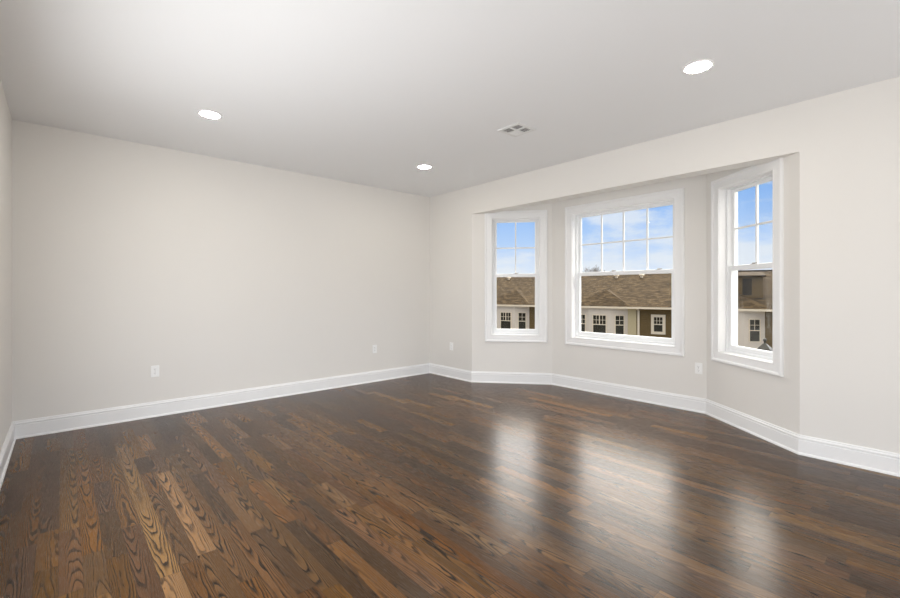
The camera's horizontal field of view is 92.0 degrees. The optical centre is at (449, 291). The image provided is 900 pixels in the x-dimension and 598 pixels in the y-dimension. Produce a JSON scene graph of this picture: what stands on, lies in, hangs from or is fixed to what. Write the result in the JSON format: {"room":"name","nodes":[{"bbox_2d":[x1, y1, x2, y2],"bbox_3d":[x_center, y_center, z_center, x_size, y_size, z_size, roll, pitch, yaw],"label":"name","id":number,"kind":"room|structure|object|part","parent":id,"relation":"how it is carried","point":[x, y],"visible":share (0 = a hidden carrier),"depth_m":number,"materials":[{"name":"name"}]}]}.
{"room":"empty living room","nodes":[
{"label":"empty living room","id":0,"kind":"room"},
{"bbox_2d":[0,80,11,450],"bbox_3d":[-0.897,-0.109,0.403,0.160,2.750,9.120,0,0,-42],"label":"wall","id":1,"kind":"structure","parent":0,"point":[5,116],"depth_m":3.25,"materials":[{"name":"paint"}]},
{"bbox_2d":[0,422,15,489],"bbox_3d":[-0.828,1.190,0.465,0.027,0.152,8.800,0,0,-42],"label":"baseboard","id":2,"kind":"structure","parent":1,"relation":"attached to","point":[7,448],"depth_m":3.22,"materials":[{"name":"white wood"}]},
{"bbox_2d":[12,119,429,420],"bbox_3d":[-2.093,-0.109,5.339,4.945,2.750,0.160,0,0,-42],"label":"wall","id":3,"kind":"structure","parent":0,"point":[129,258],"depth_m":4.64,"materials":[{"name":"paint"}]},
{"bbox_2d":[151,365,158,376],"bbox_3d":[-2.997,0.806,4.420,0.072,0.116,0.009,0,0,-42],"label":"wall outlet","id":4,"kind":"object","parent":3,"relation":"attached to","point":[154,369],"visible":1,"depth_m":4.42,"materials":[{"name":"white plastic"}]},
{"bbox_2d":[12,363,429,438],"bbox_3d":[-2.031,1.190,5.269,4.625,0.152,0.027,0,0,-42],"label":"baseboard","id":5,"kind":"structure","parent":3,"relation":"attached to","point":[26,428],"depth_m":4.63,"materials":[{"name":"white wood"}]},
{"bbox_2d":[372,345,376,352],"bbox_3d":[-1.064,0.806,6.143,0.072,0.116,0.009,0,0,-42],"label":"wall outlet","id":6,"kind":"object","parent":3,"relation":"attached to","point":[374,347],"visible":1,"depth_m":6.14,"materials":[{"name":"white plastic"}]},
{"bbox_2d":[0,373,899,597],"bbox_3d":[1.152,1.326,2.230,5.652,0.120,9.120,0,0,-42],"label":"floor","id":7,"kind":"structure","parent":0,"point":[429,485],"depth_m":2.57,"materials":[{"name":"brown wood"}]},
{"bbox_2d":[0,0,899,196],"bbox_3d":[1.152,-1.469,2.230,5.652,0.270,9.120,0,0,-42],"label":"ceiling","id":8,"kind":"structure","parent":0,"point":[363,92],"depth_m":2.94,"materials":[{"name":"paint"}]},
{"bbox_2d":[196,110,222,118],"bbox_3d":[-2.007,-1.479,3.637,0.196,0.009,0.196,0,0,-42],"label":"recessed light","id":9,"kind":"object","parent":8,"relation":"in","point":[209,114],"visible":1,"depth_m":3.62,"materials":[{"name":"white"}]},
{"bbox_2d":[416,165,432,169],"bbox_3d":[-0.303,-1.479,5.165,0.196,0.009,0.196,0,0,-42],"label":"recessed light","id":10,"kind":"object","parent":8,"relation":"in","point":[424,167],"visible":1,"depth_m":5.16,"materials":[{"name":"white"}]},
{"bbox_2d":[497,122,535,136],"bbox_3d":[0.611,-1.480,3.978,0.252,0.008,0.252,0,0,-42],"label":"ceiling vent","id":11,"kind":"object","parent":8,"relation":"in","point":[517,129],"visible":1,"depth_m":3.97,"materials":[{"name":"metal"}]},
{"bbox_2d":[681,59,714,74],"bbox_3d":[1.636,-1.479,2.869,0.196,0.009,0.196,0,0,-42],"label":"recessed light","id":12,"kind":"object","parent":8,"relation":"in","point":[703,65],"visible":1,"depth_m":2.86,"materials":[{"name":"white"}]},
{"bbox_2d":[472,202,551,372],"bbox_3d":[0.895,-0.109,6.113,1.161,2.750,0.160,0,0,8],"label":"wall","id":13,"kind":"structure","parent":0,"point":[525,357],"depth_m":6.07,"materials":[{"name":"paint"}]},
{"bbox_2d":[471,371,551,384],"bbox_3d":[0.848,1.190,6.026,1.112,0.152,0.027,0,0,8],"label":"baseboard","id":14,"kind":"structure","parent":13,"relation":"attached to","point":[476,376],"depth_m":6.02,"materials":[{"name":"white wood"}]},
{"bbox_2d":[485,210,546,342],"bbox_3d":[0.921,-0.214,6.100,0.859,1.818,0.198,0,0,8],"label":"window","id":15,"kind":"structure","parent":13,"relation":"in","point":[492,334],"depth_m":6.06,"materials":[{"name":"white plastic"}]},
{"bbox_3d":[0.927,-0.214,6.145,0.649,1.608,0.108,0,0,8],"label":"frame","id":16,"kind":"part","parent":15,"relation":"part of","materials":[{"name":"white plastic"}]},
{"bbox_3d":[0.928,-0.613,6.149,0.605,0.789,0.028,0,0,8],"label":"sash","id":17,"kind":"part","parent":15,"relation":"part of","materials":[{"name":"white plastic"}]},
{"bbox_3d":[0.923,0.157,6.115,0.605,0.822,0.028,0,0,8],"label":"sash","id":18,"kind":"part","parent":15,"relation":"part of","materials":[{"name":"white plastic"}]},
{"bbox_2d":[552,174,706,398],"bbox_3d":[2.096,-0.109,5.298,0.160,2.750,2.028,0,0,-42],"label":"wall","id":19,"kind":"structure","parent":0,"point":[658,372],"depth_m":4.93,"materials":[{"name":"paint"}]},
{"bbox_2d":[565,188,684,356],"bbox_3d":[2.090,-0.214,5.292,0.198,1.818,1.482,0,0,-42],"label":"window","id":20,"kind":"structure","parent":19,"relation":"in","point":[675,346],"depth_m":5.24,"materials":[{"name":"white plastic"}]},
{"bbox_3d":[2.088,0.532,5.290,0.009,0.008,1.128,0,0,-42],"label":"lift rail","id":21,"kind":"part","parent":20,"relation":"part of","materials":[{"name":"white plastic"}]},
{"bbox_3d":[2.101,0.157,5.302,0.028,0.822,1.228,0,0,-42],"label":"sash","id":22,"kind":"part","parent":20,"relation":"part of","materials":[{"name":"white plastic"}]},
{"bbox_3d":[2.126,-0.613,5.324,0.028,0.789,1.228,0,0,-42],"label":"sash","id":23,"kind":"part","parent":20,"relation":"part of","materials":[{"name":"white plastic"}]},
{"bbox_2d":[552,373,705,413],"bbox_3d":[2.027,1.190,5.235,0.027,0.152,1.914,0,0,-42],"label":"baseboard","id":24,"kind":"structure","parent":19,"relation":"attached to","point":[689,403],"depth_m":5.09,"materials":[{"name":"white wood"}]},
{"bbox_2d":[695,363,701,373],"bbox_3d":[2.619,0.806,4.584,0.009,0.116,0.072,0,0,-42],"label":"wall outlet","id":25,"kind":"object","parent":19,"relation":"attached to","point":[698,366],"visible":1,"depth_m":4.58,"materials":[{"name":"white plastic"}]},
{"bbox_2d":[430,76,899,453],"bbox_3d":[2.678,-0.109,3.591,0.170,2.750,9.120,0,0,-42],"label":"wall","id":26,"kind":"structure","parent":0,"point":[847,142],"depth_m":3.30,"materials":[{"name":"paint"}]},
{"bbox_2d":[430,363,471,381],"bbox_3d":[-0.009,1.190,6.456,0.027,0.152,0.947,0,0,-42],"label":"baseboard","id":27,"kind":"structure","parent":26,"relation":"attached to","point":[460,374],"depth_m":6.42,"materials":[{"name":"white wood"}]},
{"bbox_2d":[798,435,899,476],"bbox_3d":[4.125,1.190,1.819,0.027,0.152,4.230,0,0,-42],"label":"baseboard","id":28,"kind":"structure","parent":26,"relation":"attached to","point":[880,461],"depth_m":3.17,"materials":[{"name":"white wood"}]},
{"bbox_2d":[707,152,799,433],"bbox_3d":[2.783,-0.109,3.997,0.160,2.750,1.187,0,0,-3],"label":"wall","id":29,"kind":"structure","parent":0,"point":[772,399],"depth_m":3.56,"materials":[{"name":"paint"}]},
{"bbox_2d":[711,158,783,376],"bbox_3d":[2.774,-0.214,3.995,0.198,1.818,0.880,0,0,-3],"label":"window","id":30,"kind":"structure","parent":29,"relation":"in","point":[725,349],"depth_m":4.20,"materials":[{"name":"white plastic"}]},
{"bbox_3d":[2.818,-0.214,3.997,0.108,1.608,0.670,0,0,-3],"label":"frame","id":31,"kind":"part","parent":30,"relation":"part of","materials":[{"name":"white plastic"}]},
{"bbox_3d":[2.789,0.157,3.996,0.028,0.822,0.626,0,0,-3],"label":"sash","id":32,"kind":"part","parent":30,"relation":"part of","materials":[{"name":"white plastic"}]},
{"bbox_3d":[2.771,0.532,3.995,0.009,0.008,0.526,0,0,-3],"label":"lift rail","id":33,"kind":"part","parent":30,"relation":"part of","materials":[{"name":"white plastic"}]},
{"bbox_3d":[2.822,-0.613,3.998,0.028,0.789,0.626,0,0,-3],"label":"sash","id":34,"kind":"part","parent":30,"relation":"part of","materials":[{"name":"white plastic"}]},
{"bbox_2d":[705,399,799,453],"bbox_3d":[2.691,1.190,3.959,0.027,0.152,1.141,0,0,-3],"label":"baseboard","id":35,"kind":"structure","parent":29,"relation":"attached to","point":[786,439],"depth_m":3.84,"materials":[{"name":"white wood"}]},
{"label":"outside","id":36,"kind":"structure","parent":0,"visible":0},
{"bbox_3d":[42.801,4.566,72.059,148.800,0.200,220.000,0,0,-42],"label":"ground","id":37,"kind":"structure","parent":36,"visible":0},
{"bbox_2d":[497,270,771,348],"bbox_3d":[12.231,1.351,43.422,39.801,6.230,15.580,0,0,34],"label":"house","id":38,"kind":"structure","parent":37,"relation":"on","point":[636,304],"depth_m":34.35,"materials":[{"name":"brown"}]},
{"bbox_3d":[5.031,2.591,39.188,1.000,1.470,0.015,0,0,34],"label":"pane","id":39,"kind":"part","parent":38,"relation":"part of","materials":[{"name":"clear glass"}]},
{"bbox_3d":[6.397,2.591,38.591,0.620,1.470,0.015,0,0,9],"label":"pane","id":40,"kind":"part","parent":38,"relation":"part of","materials":[{"name":"clear glass"}]},
{"bbox_3d":[10.842,2.591,35.625,0.015,1.470,0.620,0,0,-32],"label":"pane","id":41,"kind":"part","parent":38,"relation":"part of","materials":[{"name":"clear glass"}]},
{"bbox_3d":[11.894,2.591,34.610,1.000,1.470,0.015,0,0,34],"label":"pane","id":42,"kind":"part","parent":38,"relation":"part of","materials":[{"name":"clear glass"}]},
{"bbox_3d":[13.260,2.591,34.012,0.620,1.470,0.015,0,0,9],"label":"pane","id":43,"kind":"part","parent":38,"relation":"part of","materials":[{"name":"clear glass"}]},
{"bbox_3d":[14.128,2.866,33.724,0.620,3.200,0.070,0,0,34],"label":"corner panel","id":44,"kind":"part","parent":38,"relation":"part of","materials":[{"name":"beige paint"}]},
{"bbox_3d":[15.664,2.446,32.720,0.610,1.100,0.015,0,0,34],"label":"pane","id":45,"kind":"part","parent":38,"relation":"part of","materials":[{"name":"clear glass"}]},
{"bbox_2d":[742,279,751,294],"bbox_3d":[20.934,-0.359,30.656,0.550,1.150,0.040,0,0,34],"label":"window","id":46,"kind":"structure","parent":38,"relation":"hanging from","point":[746,283],"depth_m":30.64,"materials":[{"name":"black glass"}]},
{"bbox_3d":[20.456,2.591,29.212,0.620,1.470,0.015,0,0,9],"label":"pane","id":47,"kind":"part","parent":38,"relation":"part of","materials":[{"name":"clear glass"}]},
{"bbox_2d":[757,338,771,350],"bbox_3d":[7.242,2.761,10.005,0.380,3.410,0.380,0,0,-42],"label":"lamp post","id":48,"kind":"object","parent":37,"relation":"on","point":[764,346],"visible":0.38,"depth_m":9.96,"materials":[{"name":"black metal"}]}
]}

